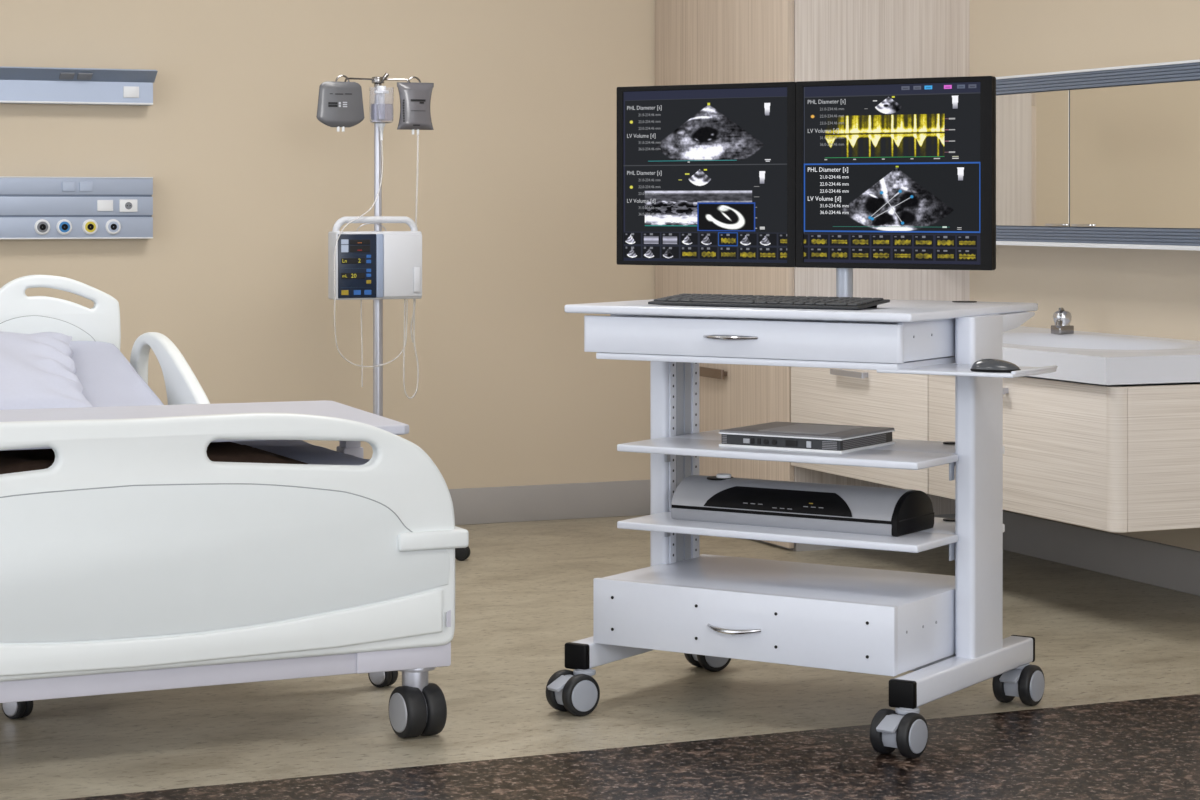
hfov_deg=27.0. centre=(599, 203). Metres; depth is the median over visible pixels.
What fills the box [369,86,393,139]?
bottle
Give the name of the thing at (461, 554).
stand
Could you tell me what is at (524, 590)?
floor
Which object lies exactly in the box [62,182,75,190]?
socket
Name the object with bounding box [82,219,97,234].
outlet
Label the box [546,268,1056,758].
equipment cart
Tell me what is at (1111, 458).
vanity cabinet
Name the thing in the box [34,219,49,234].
outlet
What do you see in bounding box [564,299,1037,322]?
countertop
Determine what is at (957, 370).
tray
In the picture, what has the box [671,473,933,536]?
printer
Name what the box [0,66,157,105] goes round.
wall rail
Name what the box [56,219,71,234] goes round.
outlet
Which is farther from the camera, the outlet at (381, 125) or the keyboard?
the outlet at (381, 125)
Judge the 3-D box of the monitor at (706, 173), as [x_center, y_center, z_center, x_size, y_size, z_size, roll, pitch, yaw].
[0.286,-0.075,6.553,0.540,0.474,0.056,0,0,32]
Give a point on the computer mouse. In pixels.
(982, 365)
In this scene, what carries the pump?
attached to the stand at (461, 554)
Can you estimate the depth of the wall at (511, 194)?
9.22 m
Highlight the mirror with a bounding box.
[996,59,1199,250]
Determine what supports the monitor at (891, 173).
attached to the equipment cart
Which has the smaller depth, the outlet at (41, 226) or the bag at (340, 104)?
the bag at (340, 104)
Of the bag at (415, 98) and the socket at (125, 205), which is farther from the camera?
the socket at (125, 205)
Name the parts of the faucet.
spout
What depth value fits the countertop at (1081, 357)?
7.07 m
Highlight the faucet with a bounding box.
[1051,307,1073,334]
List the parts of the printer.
dial plate, knob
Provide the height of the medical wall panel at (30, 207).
0.217 m
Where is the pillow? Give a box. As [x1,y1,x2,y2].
[0,332,92,409]
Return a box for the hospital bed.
[0,275,468,737]
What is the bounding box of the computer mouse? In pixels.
[970,358,1020,372]
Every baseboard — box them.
[449,480,649,524]
[1003,510,1199,595]
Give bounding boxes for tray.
[877,364,1056,377]
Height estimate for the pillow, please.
0.194 m
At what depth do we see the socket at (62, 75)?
8.68 m
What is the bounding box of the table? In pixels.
[0,400,408,718]
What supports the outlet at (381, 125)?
attached to the bottle
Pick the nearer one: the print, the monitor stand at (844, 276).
the monitor stand at (844, 276)
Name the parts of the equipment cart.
handle, handle, drawer, drawer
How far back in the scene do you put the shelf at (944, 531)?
5.78 m
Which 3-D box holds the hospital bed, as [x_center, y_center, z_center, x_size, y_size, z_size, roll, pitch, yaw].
[-1.470,0.706,6.343,1.522,0.988,2.306,0,0,-25]
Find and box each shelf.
[617,429,957,469]
[617,511,957,552]
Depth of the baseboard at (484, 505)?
9.49 m
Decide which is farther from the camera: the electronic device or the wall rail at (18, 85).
the wall rail at (18, 85)
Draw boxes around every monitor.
[617,82,795,266]
[796,76,995,269]
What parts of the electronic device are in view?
silver trim, silver trim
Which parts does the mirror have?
mirror door, handle, handle, rail, edge trim, edge trim, rail, mirror door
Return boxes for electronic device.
[719,422,894,453]
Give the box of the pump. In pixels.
[328,216,421,299]
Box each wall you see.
[0,0,654,488]
[970,0,1199,550]
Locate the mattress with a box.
[69,341,369,464]
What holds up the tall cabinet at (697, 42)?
on the floor
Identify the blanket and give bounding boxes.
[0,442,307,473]
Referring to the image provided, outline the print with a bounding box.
[403,99,404,121]
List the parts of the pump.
symbol panel, symbol panel, carry handle, door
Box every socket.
[59,72,74,79]
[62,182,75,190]
[77,73,92,79]
[79,182,92,190]
[119,199,136,211]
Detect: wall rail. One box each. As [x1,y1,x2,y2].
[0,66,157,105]
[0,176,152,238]
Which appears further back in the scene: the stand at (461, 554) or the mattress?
the stand at (461, 554)
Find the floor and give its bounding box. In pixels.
[0,515,1199,799]
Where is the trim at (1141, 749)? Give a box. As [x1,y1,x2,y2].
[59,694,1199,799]
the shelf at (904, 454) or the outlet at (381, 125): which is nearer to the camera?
the shelf at (904, 454)
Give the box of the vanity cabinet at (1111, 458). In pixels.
[791,367,1199,531]
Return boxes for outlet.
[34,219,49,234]
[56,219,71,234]
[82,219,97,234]
[105,219,120,233]
[378,123,384,139]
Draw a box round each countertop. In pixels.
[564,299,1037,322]
[953,326,1199,386]
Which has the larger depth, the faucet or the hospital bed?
the faucet
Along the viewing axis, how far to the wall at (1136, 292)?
8.19 m
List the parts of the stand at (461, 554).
hook arm, hook arm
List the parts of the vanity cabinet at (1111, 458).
handle, drawer, drawer, corner post, panel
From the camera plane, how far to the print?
8.29 m
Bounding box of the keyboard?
[648,293,889,309]
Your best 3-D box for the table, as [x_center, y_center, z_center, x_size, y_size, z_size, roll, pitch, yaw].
[-1.171,0.852,5.831,1.539,0.696,0.857,0,0,-25]
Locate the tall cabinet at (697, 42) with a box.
[655,0,969,550]
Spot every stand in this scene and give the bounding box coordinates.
[335,73,469,560]
[836,268,852,297]
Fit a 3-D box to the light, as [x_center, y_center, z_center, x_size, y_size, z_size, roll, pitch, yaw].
[-2.406,-0.382,8.482,1.798,0.064,0.007,0,0,-23]
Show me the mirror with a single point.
(1108, 157)
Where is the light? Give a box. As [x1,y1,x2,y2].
[0,86,152,104]
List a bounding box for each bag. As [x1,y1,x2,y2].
[316,81,364,131]
[397,82,433,134]
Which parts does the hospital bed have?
inset panel, headboard, rail, inset panel, frame, footboard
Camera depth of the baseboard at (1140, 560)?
8.11 m
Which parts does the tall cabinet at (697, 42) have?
handle, door, door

